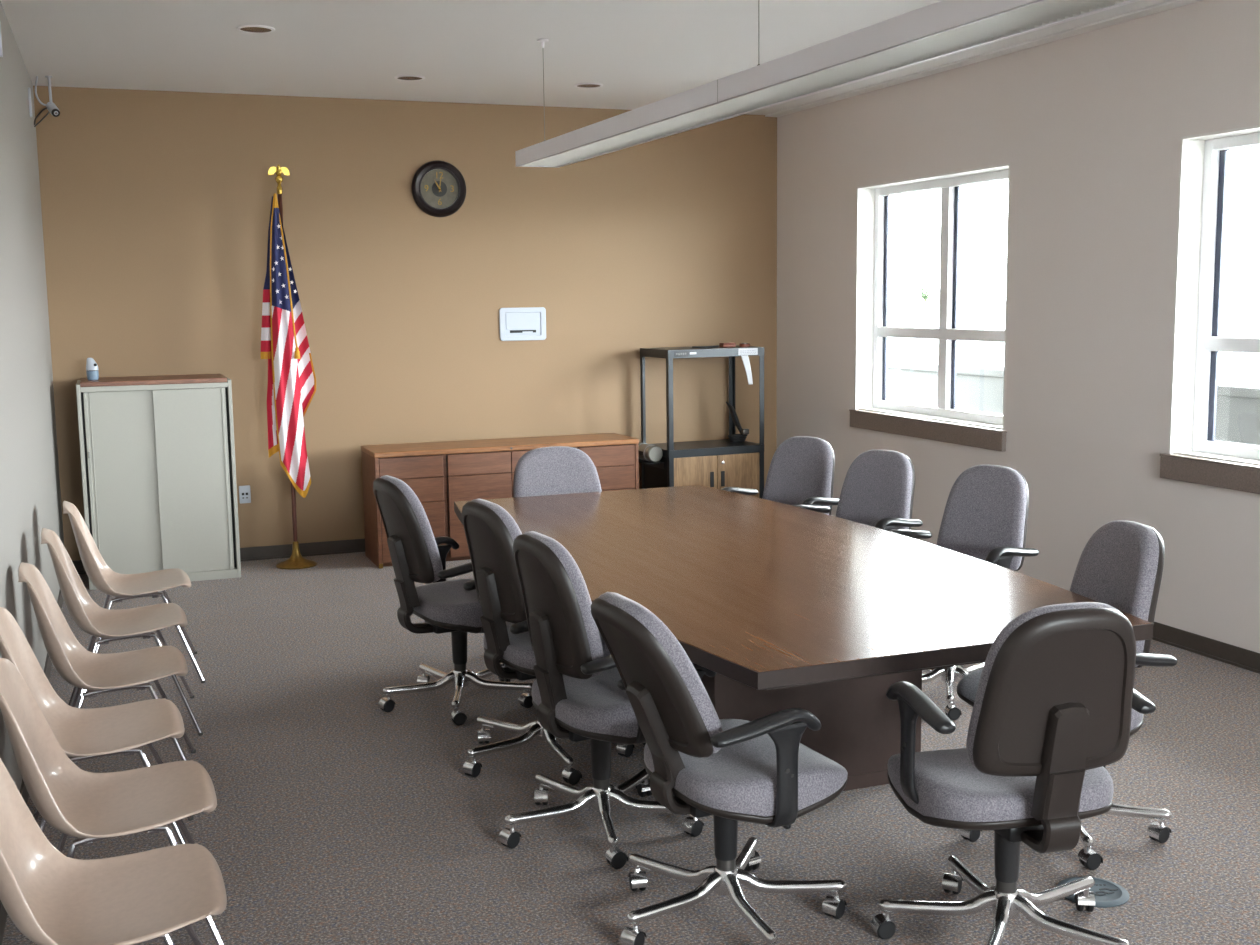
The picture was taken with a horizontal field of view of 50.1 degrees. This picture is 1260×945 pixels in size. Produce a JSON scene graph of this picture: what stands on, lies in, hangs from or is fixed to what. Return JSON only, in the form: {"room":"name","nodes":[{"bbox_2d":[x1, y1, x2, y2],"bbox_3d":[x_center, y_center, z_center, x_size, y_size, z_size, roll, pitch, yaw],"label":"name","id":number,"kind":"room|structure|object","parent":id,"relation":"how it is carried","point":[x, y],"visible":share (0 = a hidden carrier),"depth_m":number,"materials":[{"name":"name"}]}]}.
{"room":"conference room","nodes":[
{"label":"conference room","id":0,"kind":"room"},
{"bbox_2d":[0,1,63,791],"bbox_3d":[-1.411,-0.090,2.350,0.200,3.005,12.993,-4,8,-20],"label":"wall","id":1,"kind":"structure","parent":0,"point":[30,492],"depth_m":5.93,"materials":[{"name":"paint"}]},
{"bbox_2d":[0,22,2,56],"bbox_3d":[-2.602,-1.791,5.568,0.014,0.145,0.024,-4,8,-21],"label":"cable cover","id":2,"kind":"object","parent":1,"relation":"attached to","point":[1,49],"visible":1,"depth_m":5.56,"materials":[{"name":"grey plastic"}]},
{"bbox_2d":[28,88,31,116],"bbox_3d":[-3.363,-2.074,7.559,0.014,0.160,0.024,-4,8,-21],"label":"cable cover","id":3,"kind":"object","parent":1,"relation":"attached to","point":[29,89],"visible":1,"depth_m":7.55,"materials":[{"name":"grey plastic"}]},
{"bbox_2d":[0,590,62,944],"bbox_3d":[-1.313,1.344,2.623,0.009,0.089,12.691,-4,8,-20],"label":"baseboard","id":4,"kind":"structure","parent":1,"relation":"attached to","point":[24,793],"depth_m":4.56,"materials":[{"name":"brown rubber"}]},
{"bbox_2d":[33,86,776,560],"bbox_3d":[-1.291,-1.000,9.307,5.579,3.005,0.200,-4,8,-21],"label":"wall","id":5,"kind":"structure","parent":0,"point":[156,205],"depth_m":9.06,"materials":[{"name":"beige paint"}]},
{"bbox_2d":[72,539,364,573],"bbox_3d":[-1.215,0.457,9.403,5.019,0.089,0.016,-4,8,-21],"label":"baseboard","id":6,"kind":"structure","parent":5,"relation":"attached to","point":[353,545],"depth_m":9.02,"materials":[{"name":"brown rubber"}]},
{"bbox_2d":[239,485,250,503],"bbox_3d":[-2.528,0.144,8.853,0.072,0.116,0.008,-4,8,-21],"label":"wall outlet","id":7,"kind":"object","parent":5,"relation":"attached to","point":[244,491],"visible":1,"depth_m":8.85,"materials":[{"name":"grey plastic"}]},
{"bbox_2d":[411,160,465,216],"bbox_3d":[-1.281,-1.907,9.067,0.376,0.376,0.039,-4,8,-21],"label":"wall clock","id":8,"kind":"object","parent":5,"relation":"attached to","point":[438,188],"visible":1,"depth_m":9.06,"materials":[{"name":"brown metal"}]},
{"bbox_2d":[499,307,545,340],"bbox_3d":[-0.746,-1.035,9.402,0.336,0.229,0.012,-4,8,-21],"label":"wall box","id":9,"kind":"object","parent":5,"relation":"attached to","point":[525,323],"visible":1,"depth_m":9.40,"materials":[{"name":"white plastic"}]},
{"bbox_2d":[0,0,1170,114],"bbox_3d":[0.887,-1.792,3.092,5.879,0.120,13.090,-4,8,-21],"label":"ceiling","id":10,"kind":"structure","parent":0,"point":[642,52],"depth_m":6.95,"materials":[{"name":"paint"}]},
{"bbox_2d":[34,76,59,126],"bbox_3d":[-3.377,-2.153,7.827,0.192,0.284,0.092,3,8,25],"label":"security camera","id":11,"kind":"object","parent":10,"relation":"hanging from","point":[52,108],"visible":1,"depth_m":7.81,"materials":[{"name":"grey plastic"}]},
{"bbox_2d":[237,25,274,32],"bbox_3d":[-1.805,-2.139,6.507,0.180,0.007,0.180,-4,8,-21],"label":"recessed light","id":12,"kind":"object","parent":10,"relation":"in","point":[244,28],"visible":1,"depth_m":6.50,"materials":[{"name":"white metal"}]},
{"bbox_2d":[394,75,424,80],"bbox_3d":[-1.306,-2.340,7.997,0.180,0.007,0.180,-4,8,-21],"label":"recessed light","id":13,"kind":"object","parent":10,"relation":"in","point":[400,77],"visible":1,"depth_m":8.00,"materials":[{"name":"white metal"}]},
{"bbox_2d":[574,83,602,87],"bbox_3d":[-0.256,-2.402,8.369,0.180,0.007,0.180,-4,8,-21],"label":"recessed light","id":14,"kind":"object","parent":10,"relation":"in","point":[580,85],"visible":1,"depth_m":8.38,"materials":[{"name":"white metal"}]},
{"bbox_2d":[515,0,1140,167],"bbox_3d":[0.737,-1.534,4.006,0.242,0.625,6.600,-4,8,-22],"label":"pendant light","id":15,"kind":"object","parent":10,"relation":"hanging from","point":[943,28],"visible":1,"depth_m":4.21,"materials":[{"name":"white metal"}]},
{"bbox_2d":[2,552,1259,944],"bbox_3d":[0.927,1.307,3.497,5.879,0.120,13.090,-4,8,-21],"label":"floor","id":16,"kind":"structure","parent":0,"point":[338,818],"depth_m":4.38,"materials":[{"name":"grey carpet"}]},
{"bbox_2d":[0,607,193,843],"bbox_3d":[-1.607,0.790,4.065,0.549,0.821,0.564,-4,8,-21],"label":"shell chair","id":17,"kind":"object","parent":16,"relation":"on","point":[83,734],"visible":0.73,"depth_m":4.11,"materials":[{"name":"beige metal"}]},
{"bbox_2d":[18,562,195,760],"bbox_3d":[-1.814,0.706,4.730,0.549,0.821,0.564,-4,8,-21],"label":"shell chair","id":18,"kind":"object","parent":16,"relation":"on","point":[96,673],"visible":0.99,"depth_m":4.74,"materials":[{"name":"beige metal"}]},
{"bbox_2d":[0,658,223,944],"bbox_3d":[-1.329,0.863,3.480,0.549,0.821,0.564,-4,8,-21],"label":"shell chair","id":19,"kind":"object","parent":16,"relation":"on","point":[89,807],"visible":0.99,"depth_m":3.49,"materials":[{"name":"beige plastic"}]},
{"bbox_2d":[0,758,226,944],"bbox_3d":[-1.132,0.935,2.907,0.549,0.821,0.564,-4,8,-21],"label":"shell chair","id":20,"kind":"object","parent":16,"relation":"on","point":[52,897],"visible":1,"depth_m":2.94,"materials":[{"name":"beige plastic"}]},
{"bbox_2d":[41,528,202,735],"bbox_3d":[-2.048,0.616,5.439,0.549,0.821,0.564,-4,8,-21],"label":"shell chair","id":21,"kind":"object","parent":16,"relation":"on","point":[95,620],"visible":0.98,"depth_m":5.42,"materials":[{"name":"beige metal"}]},
{"bbox_2d":[63,501,204,692],"bbox_3d":[-2.272,0.523,6.172,0.549,0.821,0.564,-4,8,-21],"label":"shell chair","id":22,"kind":"object","parent":16,"relation":"on","point":[109,582],"visible":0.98,"depth_m":6.13,"materials":[{"name":"beige plastic"}]},
{"bbox_2d":[76,374,240,589],"bbox_3d":[-2.924,0.032,8.374,0.877,1.240,0.520,-4,8,-21],"label":"storage cabinet","id":23,"kind":"object","parent":16,"relation":"on","point":[158,466],"visible":0.79,"depth_m":8.14,"materials":[{"name":"white metal"}]},
{"bbox_2d":[86,358,98,379],"bbox_3d":[-3.236,-0.623,8.115,0.070,0.134,0.068,-4,8,-21],"label":"air freshener","id":24,"kind":"object","parent":23,"relation":"on","point":[92,372],"visible":1,"depth_m":8.09,"materials":[{"name":"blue plastic"}]},
{"bbox_2d":[260,164,316,569],"bbox_3d":[-2.173,-0.658,8.560,0.259,2.542,0.259,3,8,28],"label":"flag","id":25,"kind":"object","parent":16,"relation":"on","point":[291,388],"visible":1,"depth_m":8.52,"materials":[{"name":"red fabric"}]},
{"bbox_2d":[373,475,532,724],"bbox_3d":[-0.749,0.485,5.663,0.644,0.989,0.631,-5,9,-29],"label":"office chair","id":26,"kind":"object","parent":16,"relation":"on","point":[445,606],"visible":0.85,"depth_m":5.50,"materials":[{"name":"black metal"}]},
{"bbox_2d":[413,579,482,626],"bbox_3d":[-0.675,0.549,5.700,0.465,0.103,0.526,-5,9,-29],"label":"seat cushion","id":27,"kind":"object","parent":26,"relation":"on","point":[441,603],"depth_m":5.52,"materials":[{"name":"grey fabric"}]},
{"bbox_2d":[361,433,638,568],"bbox_3d":[-0.856,0.165,9.084,1.797,0.742,0.479,-4,8,-21],"label":"credenza","id":28,"kind":"object","parent":16,"relation":"on","point":[440,474],"visible":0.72,"depth_m":8.77,"materials":[{"name":"brown wood"}]},
{"bbox_2d":[462,499,634,784],"bbox_3d":[-0.343,0.575,4.943,0.653,0.989,0.647,-5,9,-30],"label":"office chair","id":29,"kind":"object","parent":16,"relation":"on","point":[491,532],"visible":0.52,"depth_m":4.81,"materials":[{"name":"grey fabric"}]},
{"bbox_2d":[483,621,610,669],"bbox_3d":[-0.274,0.635,5.002,0.465,0.103,0.526,-5,9,-30],"label":"seat cushion","id":30,"kind":"object","parent":29,"relation":"on","point":[515,651],"depth_m":4.82,"materials":[{"name":"grey fabric"}]},
{"bbox_2d":[513,446,601,497],"bbox_3d":[-0.303,0.378,6.552,0.650,0.961,0.629,-4,8,-21],"label":"office chair","id":31,"kind":"object","parent":16,"relation":"on","point":[556,470],"visible":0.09,"depth_m":6.69,"materials":[{"name":"grey fabric"}]},
{"bbox_2d":[498,531,703,868],"bbox_3d":[-0.126,0.662,4.274,0.641,0.984,0.637,-5,8,-27],"label":"office chair","id":32,"kind":"object","parent":16,"relation":"on","point":[576,695],"visible":0.88,"depth_m":4.14,"materials":[{"name":"grey fabric"}]},
{"bbox_2d":[532,667,637,737],"bbox_3d":[-0.047,0.721,4.318,0.465,0.103,0.526,-5,8,-27],"label":"seat cushion","id":33,"kind":"object","parent":32,"relation":"on","point":[593,707],"depth_m":4.14,"materials":[{"name":"grey fabric"}]},
{"bbox_2d":[639,346,763,497],"bbox_3d":[0.470,-0.224,9.649,0.908,1.332,0.482,-4,8,-24],"label":"equipment cart","id":34,"kind":"object","parent":16,"relation":"on","point":[718,464],"depth_m":9.51,"materials":[{"name":"black metal"}]},
{"bbox_2d":[638,442,662,462],"bbox_3d":[0.112,-0.145,9.511,0.120,0.120,0.322,-4,8,-24],"label":"roll","id":35,"kind":"object","parent":34,"relation":"on","point":[651,453],"visible":0.79,"depth_m":9.38,"materials":[{"name":"white paper"}]},
{"bbox_2d":[640,346,763,358],"bbox_3d":[0.511,-0.860,9.598,0.759,0.058,0.464,-4,8,-24],"label":"shelf","id":36,"kind":"object","parent":34,"relation":"attached to","point":[662,352],"depth_m":9.42,"materials":[{"name":"black metal"}]},
{"bbox_2d":[692,345,718,347],"bbox_3d":[0.545,-0.886,9.505,0.236,0.014,0.055,-5,9,-32],"label":"cable","id":37,"kind":"object","parent":34,"relation":"on","point":[716,345],"visible":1,"depth_m":9.47,"materials":[{"name":"black rubber"}]},
{"bbox_2d":[650,439,763,457],"bbox_3d":[0.520,-0.175,9.688,0.759,0.054,0.464,-4,8,-24],"label":"shelf","id":38,"kind":"object","parent":34,"relation":"attached to","point":[722,448],"depth_m":9.54,"materials":[{"name":"black metal"}]},
{"bbox_2d":[719,343,735,346],"bbox_3d":[0.695,-0.908,9.604,0.100,0.030,0.070,-4,8,-21],"label":"case","id":39,"kind":"object","parent":34,"relation":"on","point":[721,344],"visible":1,"depth_m":9.58,"materials":[{"name":"brown plastic"}]},
{"bbox_2d":[726,402,748,442],"bbox_3d":[0.779,-0.368,9.790,0.167,0.294,0.119,-1,7,1],"label":"cable bundle","id":40,"kind":"object","parent":34,"relation":"on","point":[741,437],"visible":1,"depth_m":9.77,"materials":[{"name":"black rubber"}]},
{"bbox_2d":[739,343,749,346],"bbox_3d":[0.819,-0.912,9.632,0.076,0.027,0.076,-4,8,-21],"label":"tape dispenser","id":41,"kind":"object","parent":34,"relation":"on","point":[741,344],"visible":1,"depth_m":9.60,"materials":[{"name":"brown plastic"}]},
{"bbox_2d":[591,592,847,944],"bbox_3d":[0.237,0.764,3.639,0.659,0.934,0.633,-4,8,-25],"label":"office chair","id":42,"kind":"object","parent":16,"relation":"on","point":[698,764],"visible":0.98,"depth_m":3.49,"materials":[{"name":"grey fabric"}]},
{"bbox_2d":[644,719,847,816],"bbox_3d":[0.309,0.799,3.691,0.465,0.103,0.526,-4,8,-25],"label":"seat cushion","id":43,"kind":"object","parent":42,"relation":"on","point":[741,779],"depth_m":3.50,"materials":[{"name":"grey fabric"}]},
{"bbox_2d":[721,436,838,514],"bbox_3d":[0.724,0.318,6.891,0.649,0.966,0.676,7,10,44],"label":"office chair","id":44,"kind":"object","parent":16,"relation":"on","point":[801,470],"visible":0.22,"depth_m":6.97,"materials":[{"name":"grey fabric"}]},
{"bbox_2d":[454,485,1152,790],"bbox_3d":[0.345,0.654,5.225,1.560,0.740,3.220,-4,8,-21],"label":"conference table","id":45,"kind":"object","parent":16,"relation":"on","point":[789,606],"visible":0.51,"depth_m":4.58,"materials":[{"name":"brown wood"}]},
{"bbox_2d":[792,449,922,530],"bbox_3d":[1.027,0.396,6.263,0.644,0.966,0.633,-7,10,-40],"label":"office chair","id":46,"kind":"object","parent":16,"relation":"on","point":[878,487],"visible":0.25,"depth_m":6.33,"materials":[{"name":"grey fabric"}]},
{"bbox_2d":[889,465,1038,719],"bbox_3d":[1.360,0.470,5.667,0.647,0.966,0.634,-7,9,-38],"label":"office chair","id":47,"kind":"object","parent":16,"relation":"on","point":[985,517],"visible":0.47,"depth_m":5.70,"materials":[{"name":"grey fabric"}]},
{"bbox_2d":[871,602,1155,944],"bbox_3d":[0.984,0.755,3.508,0.658,0.969,0.650,-3,8,-14],"label":"office chair","id":48,"kind":"object","parent":16,"relation":"on","point":[1056,697],"visible":1,"depth_m":3.26,"materials":[{"name":"black plastic"}]},
{"bbox_2d":[887,748,1113,821],"bbox_3d":[0.973,0.807,3.561,0.526,0.103,0.465,-3,8,-14],"label":"seat cushion","id":49,"kind":"object","parent":48,"relation":"on","point":[945,786],"depth_m":3.40,"materials":[{"name":"grey fabric"}]},
{"bbox_2d":[957,520,1176,869],"bbox_3d":[1.331,0.652,4.232,0.636,0.977,0.631,-3,8,-16],"label":"office chair","id":50,"kind":"object","parent":16,"relation":"on","point":[1120,566],"visible":0.25,"depth_m":4.18,"materials":[{"name":"grey fabric"}]},
{"bbox_2d":[957,669,1143,730],"bbox_3d":[1.311,0.715,4.233,0.465,0.103,0.526,-3,8,-16],"label":"seat cushion","id":51,"kind":"object","parent":50,"relation":"on","point":[967,687],"depth_m":4.29,"materials":[{"name":"grey fabric"}]},
{"bbox_2d":[1057,876,1129,907],"bbox_3d":[1.319,1.192,3.841,0.196,0.008,0.196,-2,8,-9],"label":"floor outlet cover","id":52,"kind":"object","parent":16,"relation":"on","point":[1107,893],"visible":0.65,"depth_m":3.82,"materials":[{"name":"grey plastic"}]},
{"bbox_2d":[777,0,1259,652],"bbox_3d":[3.516,-0.407,4.297,0.240,3.005,12.690,-4,8,-21],"label":"wall","id":53,"kind":"structure","parent":0,"point":[1090,126],"depth_m":7.07,"materials":[{"name":"white paint"}]},
{"bbox_2d":[849,163,1009,451],"bbox_3d":[1.910,-1.015,8.333,0.270,1.598,1.686,-4,8,-21],"label":"window","id":54,"kind":"structure","parent":53,"relation":"in","point":[944,422],"depth_m":8.50,"materials":[{"name":"white paint"}]},
{"bbox_2d":[765,0,1201,116],"bbox_3d":[3.338,-1.881,4.042,0.100,0.012,12.690,-4,8,-21],"label":"trim","id":55,"kind":"structure","parent":53,"relation":"attached to","point":[1171,4],"depth_m":7.33,"materials":[{"name":"paint"}]},
{"bbox_2d":[1152,622,1259,673],"bbox_3d":[3.415,1.046,4.440,0.016,0.089,12.690,-4,8,-21],"label":"baseboard","id":56,"kind":"structure","parent":53,"relation":"attached to","point":[1240,657],"depth_m":6.28,"materials":[{"name":"brown wood"}]},
{"bbox_2d":[1160,125,1259,493],"bbox_3d":[2.963,-0.677,5.649,0.270,1.598,1.686,-4,8,-21],"label":"window","id":57,"kind":"structure","parent":53,"relation":"in","point":[1194,455],"depth_m":6.33,"materials":[{"name":"white paint"}]},
{"label":"outside","id":58,"kind":"structure","parent":0,"visible":0},
{"bbox_2d":[887,297,1259,383],"bbox_3d":[26.414,-3.871,42.323,400.000,0.150,380.000,-4,8,-21],"label":"ground","id":59,"kind":"structure","parent":58,"point":[1238,316],"depth_m":60.52,"materials":[{"name":"white"}]},
{"bbox_2d":[916,283,932,309],"bbox_3d":[31.801,-18.967,145.374,1.798,2.973,1.821,-4,8,-21],"label":"tree","id":60,"kind":"object","parent":59,"relation":"on","point":[924,293],"visible":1,"depth_m":145.18,"materials":[{"name":"green plant"}]},
{"bbox_2d":[887,358,1259,445],"bbox_3d":[2.375,-0.309,11.708,0.310,1.320,48.000,-4,8,-21],"label":"wall","id":61,"kind":"structure","parent":59,"relation":"on","point":[978,387],"depth_m":10.38,"materials":[{"name":"concrete"}]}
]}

